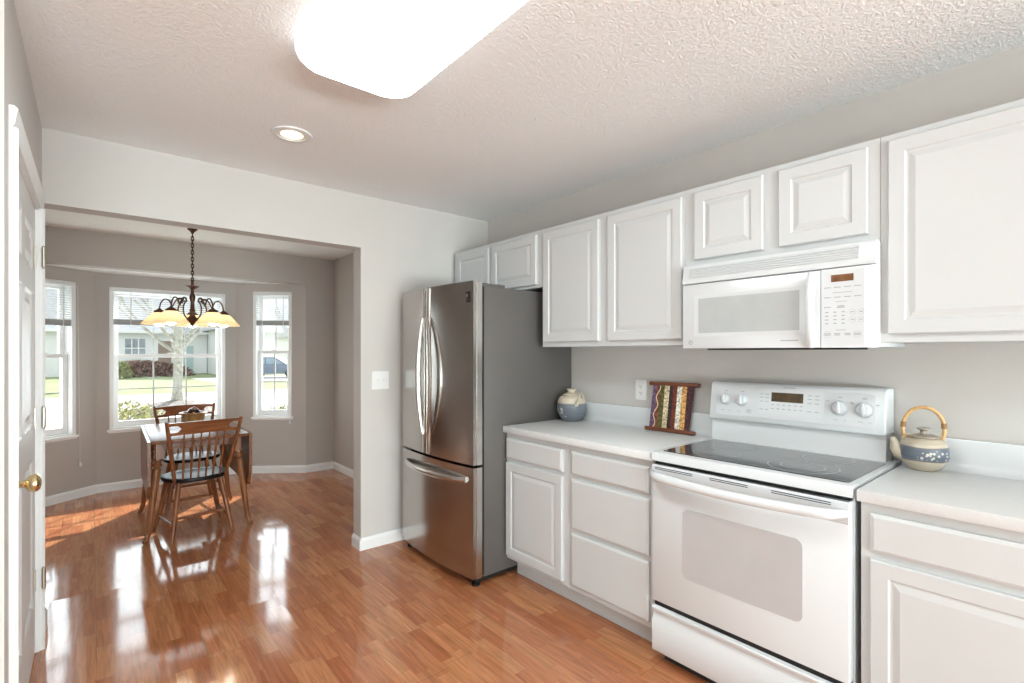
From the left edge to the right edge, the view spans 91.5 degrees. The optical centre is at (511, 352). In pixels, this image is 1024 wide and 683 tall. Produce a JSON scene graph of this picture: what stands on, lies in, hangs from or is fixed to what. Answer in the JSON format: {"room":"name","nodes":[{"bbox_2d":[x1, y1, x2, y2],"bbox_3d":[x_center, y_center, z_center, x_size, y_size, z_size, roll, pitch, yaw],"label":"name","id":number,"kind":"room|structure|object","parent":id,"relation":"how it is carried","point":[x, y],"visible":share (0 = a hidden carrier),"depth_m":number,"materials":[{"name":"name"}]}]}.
{"room":"kitchen","nodes":[
{"label":"kitchen","id":0,"kind":"room"},
{"bbox_2d":[0,0,41,682],"bbox_3d":[-1.911,0.138,1.891,0.120,2.437,1.465,0,0,-40],"label":"wall","id":1,"kind":"structure","parent":0,"point":[16,88],"depth_m":1.41,"materials":[{"name":"beige paint"}]},
{"bbox_2d":[9,126,18,682],"bbox_3d":[-1.467,0.350,1.472,0.020,2.011,0.062,0,0,-40],"label":"trim","id":2,"kind":"structure","parent":1,"relation":"attached to","point":[13,131],"depth_m":1.45,"materials":[{"name":"white paint"}]},
{"bbox_2d":[9,104,45,208],"bbox_3d":[-1.813,-0.686,1.884,0.020,0.063,1.138,0,0,-40],"label":"trim","id":3,"kind":"structure","parent":1,"relation":"attached to","point":[15,120],"depth_m":1.73,"materials":[{"name":"white paint"}]},
{"bbox_2d":[19,155,38,652],"bbox_3d":[-1.865,0.351,1.841,0.116,2.009,1.012,0,0,-40],"label":"trim","id":4,"kind":"structure","parent":1,"relation":"attached to","point":[21,167],"depth_m":2.26,"materials":[{"name":"white paint"}]},
{"bbox_2d":[19,170,45,682],"bbox_3d":[-1.819,0.349,1.886,0.109,1.990,1.007,0,0,-40],"label":"door","id":5,"kind":"structure","parent":1,"relation":"in","point":[30,482],"depth_m":1.97,"materials":[{"name":"white paint"}]},
{"bbox_2d":[39,208,44,650],"bbox_3d":[-2.161,0.350,2.296,0.020,2.011,0.060,0,0,-40],"label":"trim","id":6,"kind":"structure","parent":1,"relation":"attached to","point":[41,211],"depth_m":2.27,"materials":[{"name":"white paint"}]},
{"bbox_2d":[45,608,47,635],"bbox_3d":[-1.860,1.315,1.934,0.014,0.083,1.465,0,0,-40],"label":"baseboard","id":7,"kind":"structure","parent":1,"relation":"attached to","point":[46,610],"depth_m":2.44,"materials":[{"name":"white paint"}]},
{"bbox_2d":[45,265,95,496],"bbox_3d":[-4.170,0.282,4.462,0.140,2.148,0.764,0,0,14],"label":"wall","id":8,"kind":"structure","parent":0,"point":[63,473],"depth_m":4.68,"materials":[{"name":"beige paint"}]},
{"bbox_2d":[45,278,78,442],"bbox_3d":[-4.168,0.073,4.447,0.172,1.453,0.456,0,0,14],"label":"window","id":9,"kind":"structure","parent":8,"relation":"in","point":[66,335],"depth_m":4.61,"materials":[{"name":"white plastic"}]},
{"bbox_2d":[45,279,81,466],"bbox_3d":[-4.112,0.206,4.453,0.080,1.706,0.450,0,0,18],"label":"window blind","id":10,"kind":"object","parent":9,"relation":"attached to","point":[51,321],"visible":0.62,"depth_m":4.52,"materials":[{"name":"white plastic"}]},
{"bbox_2d":[46,264,280,283],"bbox_3d":[-3.490,-0.822,5.130,2.439,0.100,0.468,0,0,-40],"label":"ceiling","id":11,"kind":"structure","parent":0,"point":[97,270],"depth_m":5.00,"materials":[{"name":"white paint"}]},
{"bbox_2d":[96,273,235,483],"bbox_3d":[-3.595,0.282,5.256,1.281,2.148,0.140,0,0,-40],"label":"wall","id":12,"kind":"structure","parent":0,"point":[118,455],"depth_m":4.94,"materials":[{"name":"beige paint"}]},
{"bbox_2d":[107,287,224,433],"bbox_3d":[-3.598,0.074,5.250,1.034,1.435,0.166,0,0,-40],"label":"window","id":13,"kind":"structure","parent":12,"relation":"in","point":[115,426],"depth_m":5.13,"materials":[{"name":"white plastic"}]},
{"bbox_2d":[110,287,224,327],"bbox_3d":[-3.563,-0.455,5.208,0.986,0.365,0.050,0,0,-40],"label":"window blind","id":14,"kind":"object","parent":13,"relation":"attached to","point":[116,321],"visible":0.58,"depth_m":5.07,"materials":[{"name":"white plastic"}]},
{"bbox_2d":[45,461,332,506],"bbox_3d":[-3.411,1.315,5.018,3.085,0.083,0.462,0,0,-40],"label":"baseboard","id":15,"kind":"structure","parent":12,"relation":"attached to","point":[128,484],"depth_m":4.97,"materials":[{"name":"white paint"}]},
{"bbox_2d":[45,226,333,464],"bbox_3d":[-3.309,0.138,4.897,3.085,2.437,0.120,0,0,-40],"label":"wall","id":16,"kind":"structure","parent":0,"point":[64,246],"depth_m":5.32,"materials":[{"name":"beige paint"}]},
{"bbox_2d":[42,127,487,550],"bbox_3d":[-1.310,0.138,3.265,2.809,2.437,0.138,0,0,-40],"label":"wall","id":17,"kind":"structure","parent":0,"point":[399,248],"depth_m":3.41,"materials":[{"name":"beige paint"}]},
{"bbox_2d":[352,533,361,550],"bbox_3d":[-1.078,1.315,3.460,0.014,0.083,0.138,0,0,-40],"label":"baseboard","id":18,"kind":"object","parent":17,"relation":"attached to","point":[356,541],"visible":1,"depth_m":3.44,"materials":[{"name":"white paint"}]},
{"bbox_2d":[372,371,388,389],"bbox_3d":[-0.923,0.195,3.508,0.126,0.126,0.016,0,0,-40],"label":"light switch","id":19,"kind":"object","parent":17,"relation":"attached to","point":[380,379],"visible":1,"depth_m":3.51,"materials":[{"name":"white plastic"}]},
{"bbox_2d":[236,284,305,465],"bbox_3d":[-2.715,0.282,5.687,0.764,2.148,0.140,0,0,-4],"label":"wall","id":20,"kind":"structure","parent":0,"point":[274,442],"depth_m":5.62,"materials":[{"name":"beige paint"}]},
{"bbox_2d":[251,292,292,419],"bbox_3d":[-2.701,0.038,5.682,0.456,1.443,0.172,0,0,-4],"label":"window","id":21,"kind":"structure","parent":20,"relation":"in","point":[259,413],"depth_m":5.66,"materials":[{"name":"white plastic"}]},
{"bbox_2d":[253,292,291,423],"bbox_3d":[-2.689,0.061,5.615,0.422,1.476,0.082,0,0,-4],"label":"window blind","id":22,"kind":"object","parent":21,"relation":"attached to","point":[259,323],"visible":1,"depth_m":5.62,"materials":[{"name":"white plastic"}]},
{"bbox_2d":[334,253,353,469],"bbox_3d":[-1.308,0.138,5.009,0.120,2.437,2.528,0,0,-40],"label":"wall","id":23,"kind":"structure","parent":0,"point":[343,266],"depth_m":5.59,"materials":[{"name":"beige paint"}]},
{"bbox_2d":[333,461,353,478],"bbox_3d":[-1.321,1.315,4.920,0.014,0.083,2.408,0,0,-40],"label":"baseboard","id":24,"kind":"structure","parent":23,"relation":"attached to","point":[347,471],"depth_m":5.58,"materials":[{"name":"white paint"}]},
{"bbox_2d":[29,469,708,682],"bbox_3d":[-0.289,1.406,0.192,5.405,0.100,12.066,0,0,-40],"label":"floor","id":25,"kind":"structure","parent":0,"point":[286,595],"depth_m":2.63,"materials":[{"name":"laminate"}]},
{"bbox_2d":[153,403,221,515],"bbox_3d":[-2.880,0.920,4.472,0.496,0.878,0.512,0,0,-44],"label":"dining chair","id":26,"kind":"object","parent":25,"relation":"on","point":[175,410],"visible":0.53,"depth_m":4.47,"materials":[{"name":"brown wood"}]},
{"bbox_2d":[137,422,252,543],"bbox_3d":[-2.597,0.988,4.069,0.708,0.734,1.050,0,0,-39],"label":"table","id":27,"kind":"object","parent":25,"relation":"on","point":[152,435],"visible":0.89,"depth_m":3.86,"materials":[{"name":"brown wood"}]},
{"bbox_2d":[179,411,207,421],"bbox_3d":[-2.702,0.563,4.235,0.212,0.116,0.212,0,0,-40],"label":"wooden pot","id":28,"kind":"object","parent":27,"relation":"on","point":[186,417],"visible":0.7,"depth_m":4.17,"materials":[{"name":"brown wood"}]},
{"bbox_2d":[187,407,199,412],"bbox_3d":[-2.702,0.511,4.235,0.100,0.100,0.100,0,0,-40],"label":"ball ornament","id":29,"kind":"object","parent":28,"relation":"in","point":[193,409],"visible":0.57,"depth_m":4.21,"materials":[{"name":"brown ceramic"}]},
{"bbox_2d":[152,416,242,545],"bbox_3d":[-2.376,0.920,3.763,0.512,0.878,0.496,0,0,44],"label":"dining chair","id":30,"kind":"object","parent":25,"relation":"on","point":[205,473],"visible":1,"depth_m":3.67,"materials":[{"name":"brown wood"}]},
{"bbox_2d":[403,280,570,586],"bbox_3d":[-0.212,0.472,3.410,0.923,1.768,0.854,0,0,-40],"label":"refrigerator","id":31,"kind":"object","parent":25,"relation":"on","point":[476,363],"visible":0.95,"depth_m":3.03,"materials":[{"name":"grey metal"}]},
{"bbox_2d":[506,433,579,604],"bbox_3d":[0.350,0.918,3.004,0.603,0.876,0.514,0,0,-40],"label":"base cabinet","id":32,"kind":"object","parent":25,"relation":"on","point":[537,470],"visible":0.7,"depth_m":2.79,"materials":[{"name":"white wood"}]},
{"bbox_2d":[569,445,655,641],"bbox_3d":[0.684,0.918,2.608,0.602,0.876,0.520,0,0,-40],"label":"base cabinet","id":33,"kind":"object","parent":25,"relation":"on","point":[610,494],"visible":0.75,"depth_m":2.40,"materials":[{"name":"white wood"}]},
{"bbox_2d":[503,402,712,460],"bbox_3d":[0.513,0.403,2.802,0.613,0.155,1.040,0,0,-40],"label":"countertop","id":34,"kind":"structure","parent":33,"relation":"on","point":[610,428],"depth_m":2.74,"materials":[{"name":"white laminate"}]},
{"bbox_2d":[557,388,586,421],"bbox_3d":[0.391,0.338,3.239,0.194,0.208,0.202,0,0,-40],"label":"jar","id":35,"kind":"object","parent":34,"relation":"on","point":[571,406],"visible":1,"depth_m":3.17,"materials":[{"name":"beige ceramic"}]},
{"bbox_2d":[644,381,700,435],"bbox_3d":[0.884,0.303,2.764,0.068,0.276,0.308,0,0,-43],"label":"mosaic panel","id":36,"kind":"object","parent":34,"relation":"on","point":[671,406],"visible":1,"depth_m":2.76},
{"bbox_2d":[650,381,899,682],"bbox_3d":[1.059,0.751,2.076,0.693,1.210,0.758,0,0,-40],"label":"electric range","id":37,"kind":"object","parent":25,"relation":"on","point":[756,523],"visible":1,"depth_m":1.93,"materials":[{"name":"white metal"}]},
{"bbox_2d":[651,438,899,497],"bbox_3d":[1.085,0.453,2.098,0.594,0.038,0.758,0,0,-40],"label":"cooktop","id":38,"kind":"object","parent":37,"relation":"in","point":[813,471],"depth_m":1.97,"materials":[{"name":"grey glass"}]},
{"bbox_2d":[861,502,1023,682],"bbox_3d":[1.826,0.918,1.251,0.603,0.876,1.462,0,0,-40],"label":"base cabinet","id":39,"kind":"object","parent":25,"relation":"on","point":[942,599],"visible":0.85,"depth_m":1.47,"materials":[{"name":"white wood"}]},
{"bbox_2d":[857,437,1023,532],"bbox_3d":[1.820,0.403,1.250,0.613,0.155,1.468,0,0,-40],"label":"countertop","id":40,"kind":"structure","parent":39,"relation":"on","point":[981,482],"depth_m":1.63,"materials":[{"name":"white laminate"}]},
{"bbox_2d":[889,405,950,471],"bbox_3d":[1.553,0.321,1.887,0.154,0.242,0.159,0,0,-18],"label":"teapot","id":41,"kind":"object","parent":40,"relation":"on","point":[922,451],"visible":1,"depth_m":1.85,"materials":[{"name":"grey ceramic"}]},
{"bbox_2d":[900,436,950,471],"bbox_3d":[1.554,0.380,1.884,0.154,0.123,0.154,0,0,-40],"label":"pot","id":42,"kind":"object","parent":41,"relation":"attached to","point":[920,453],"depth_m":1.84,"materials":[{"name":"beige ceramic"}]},
{"bbox_2d":[14,0,1023,259],"bbox_3d":[-0.145,-1.141,0.099,5.305,0.120,11.538,0,0,-40],"label":"ceiling","id":43,"kind":"structure","parent":0,"point":[560,98],"depth_m":2.04,"materials":[{"name":"white paint"}]},
{"bbox_2d":[140,228,239,327],"bbox_3d":[-2.803,-0.652,4.391,0.744,0.857,0.740,0,0,-40],"label":"chandelier","id":44,"kind":"object","parent":43,"relation":"hanging from","point":[170,315],"visible":1,"depth_m":4.29,"materials":[{"name":"beige glass"}]},
{"bbox_2d":[271,126,311,142],"bbox_3d":[-1.089,-1.076,2.469,0.188,0.008,0.188,0,0,-40],"label":"recessed light","id":45,"kind":"object","parent":43,"relation":"in","point":[292,134],"visible":1,"depth_m":2.46,"materials":[{"name":"white paint"}]},
{"bbox_2d":[295,0,527,97],"bbox_3d":[-0.209,-1.040,1.410,0.448,0.082,1.266,0,0,-40],"label":"ceiling light","id":46,"kind":"object","parent":43,"relation":"attached to","point":[385,48],"visible":1,"depth_m":1.59,"materials":[{"name":"white plastic"}]},
{"bbox_2d":[488,45,1023,464],"bbox_3d":[2.688,0.138,0.790,0.120,2.437,8.946,0,0,-40],"label":"wall","id":47,"kind":"structure","parent":0,"point":[977,389],"depth_m":2.18,"materials":[{"name":"beige paint"}]},
{"bbox_2d":[455,230,542,291],"bbox_3d":[-0.008,-0.593,3.622,0.354,0.361,0.992,0,0,-40],"label":"upper cabinet","id":48,"kind":"object","parent":47,"relation":"attached to","point":[516,262],"visible":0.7,"depth_m":3.37,"materials":[{"name":"white wood"}]},
{"bbox_2d":[543,191,684,346],"bbox_3d":[0.630,-0.404,2.864,0.354,0.738,0.986,0,0,-40],"label":"upper cabinet","id":49,"kind":"object","parent":47,"relation":"attached to","point":[614,278],"visible":0.9,"depth_m":2.66,"materials":[{"name":"white wood"}]},
{"bbox_2d":[636,380,646,399],"bbox_3d":[0.768,0.222,2.971,0.008,0.118,0.074,0,0,-40],"label":"wall outlet","id":50,"kind":"object","parent":47,"relation":"attached to","point":[641,385],"visible":1,"depth_m":2.96,"materials":[{"name":"white plastic"}]},
{"bbox_2d":[582,402,712,437],"bbox_3d":[0.728,0.383,2.983,0.052,0.117,1.040,0,0,-40],"label":"backsplash","id":51,"kind":"structure","parent":47,"relation":"attached to","point":[631,416],"depth_m":3.01,"materials":[{"name":"white laminate"}]},
{"bbox_2d":[685,138,880,266],"bbox_3d":[1.197,-0.587,2.191,0.354,0.372,0.772,0,0,-40],"label":"upper cabinet","id":52,"kind":"object","parent":47,"relation":"attached to","point":[832,198],"visible":0.87,"depth_m":2.01,"materials":[{"name":"white wood"}]},
{"bbox_2d":[682,239,904,349],"bbox_3d":[1.169,-0.206,2.154,0.442,0.388,0.754,0,0,-40],"label":"microwave","id":53,"kind":"object","parent":52,"relation":"attached to","point":[823,298],"visible":0.98,"depth_m":1.97,"materials":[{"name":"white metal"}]},
{"bbox_2d":[881,99,1023,343],"bbox_3d":[1.919,-0.404,1.334,0.354,0.738,1.468,0,0,-40],"label":"upper cabinet","id":54,"kind":"object","parent":47,"relation":"attached to","point":[952,190],"visible":1,"depth_m":1.63,"materials":[{"name":"white wood"}]},
{"bbox_2d":[902,437,1023,480],"bbox_3d":[2.035,0.383,1.431,0.052,0.117,1.468,0,0,-40],"label":"backsplash","id":55,"kind":"structure","parent":47,"relation":"attached to","point":[994,459],"depth_m":1.81,"materials":[{"name":"white laminate"}]},
{"label":"outside","id":56,"kind":"structure","parent":0,"visible":0},
{"bbox_2d":[45,393,286,429],"bbox_3d":[-8.025,1.798,17.296,110.604,0.016,10.789,0,0,-37],"label":"gravel drive","id":57,"kind":"structure","parent":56,"point":[52,409],"depth_m":17.51,"materials":[{"name":"concrete"}]},
{"bbox_2d":[131,399,215,414],"bbox_3d":[-10.426,1.627,15.536,2.600,0.323,2.600,0,0,-40],"label":"mound","id":58,"kind":"object","parent":57,"relation":"on","point":[168,402],"visible":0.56,"depth_m":15.17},
{"bbox_2d":[118,296,214,399],"bbox_3d":[-10.036,-2.336,15.456,7.239,7.624,3.526,0,0,-22],"label":"bare tree","id":59,"kind":"object","parent":58,"relation":"on","point":[178,340],"visible":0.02,"depth_m":15.45,"materials":[{"name":"grey plant"}]},
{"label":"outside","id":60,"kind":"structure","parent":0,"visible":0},
{"bbox_2d":[191,375,286,382],"bbox_3d":[-14.734,1.796,36.289,13.800,0.020,7.500,0,0,-40],"label":"ground far walk","id":61,"kind":"structure","parent":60,"point":[265,378],"depth_m":33.29,"materials":[{"name":"concrete"}]},
{"bbox_2d":[263,357,286,376],"bbox_3d":[-16.968,1.069,35.663,4.530,1.485,1.820,0,0,-2],"label":"parked car","id":62,"kind":"object","parent":61,"relation":"on","point":[268,362],"visible":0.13,"depth_m":34.81,"materials":[{"name":"grey paint"}]},
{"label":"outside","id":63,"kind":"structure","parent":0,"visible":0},
{"bbox_2d":[45,373,286,397],"bbox_3d":[-36.392,1.956,58.753,140.000,0.300,123.234,0,0,-40],"label":"lawn","id":64,"kind":"structure","parent":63,"point":[52,384],"depth_m":28.16,"materials":[{"name":"green plant"}]},
{"bbox_2d":[118,360,133,378],"bbox_3d":[-27.183,1.183,34.630,1.533,1.381,1.287,0,0,-40],"label":"shrub","id":65,"kind":"object","parent":64,"relation":"on","point":[121,368],"visible":0.6,"depth_m":34.61,"materials":[{"name":"green plant"}]},
{"bbox_2d":[118,399,166,420],"bbox_3d":[-5.104,1.227,6.622,1.463,1.214,1.118,0,0,-40],"label":"shrub","id":66,"kind":"object","parent":64,"relation":"on","point":[123,412],"visible":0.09,"depth_m":6.62,"materials":[{"name":"green plant"}]},
{"bbox_2d":[122,359,195,377],"bbox_3d":[-27.611,1.196,36.897,7.330,1.389,1.987,0,0,-40],"label":"hedge","id":67,"kind":"object","parent":64,"relation":"on","point":[162,369],"visible":0.54,"depth_m":37.10,"materials":[{"name":"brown plant"}]},
{"bbox_2d":[45,288,282,376],"bbox_3d":[-30.280,-2.169,41.789,16.500,8.150,16.260,0,0,-40],"label":"house","id":68,"kind":"structure","parent":64,"relation":"on","point":[131,339],"depth_m":40.77,"materials":[{"name":"white"}]},
{"bbox_2d":[263,403,286,409],"bbox_3d":[-4.071,1.360,9.118,1.806,0.949,1.226,0,0,-40],"label":"clump","id":69,"kind":"object","parent":64,"relation":"on","point":[271,407],"visible":0.02,"depth_m":8.93,"materials":[{"name":"green plant"}]},
{"bbox_2d":[274,305,287,357],"bbox_3d":[-17.818,-1.569,58.817,18.500,6.950,10.260,0,0,-40],"label":"house","id":70,"kind":"structure","parent":64,"relation":"on","point":[282,337],"depth_m":52.43,"materials":[{"name":"white"}]},
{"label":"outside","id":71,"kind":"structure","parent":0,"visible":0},
{"bbox_2d":[45,388,286,403],"bbox_3d":[-12.337,1.800,22.424,110.260,0.012,2.797,0,0,-37],"label":"street","id":72,"kind":"structure","parent":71,"point":[265,391],"depth_m":20.82,"materials":[{"name":"grey asphalt"}]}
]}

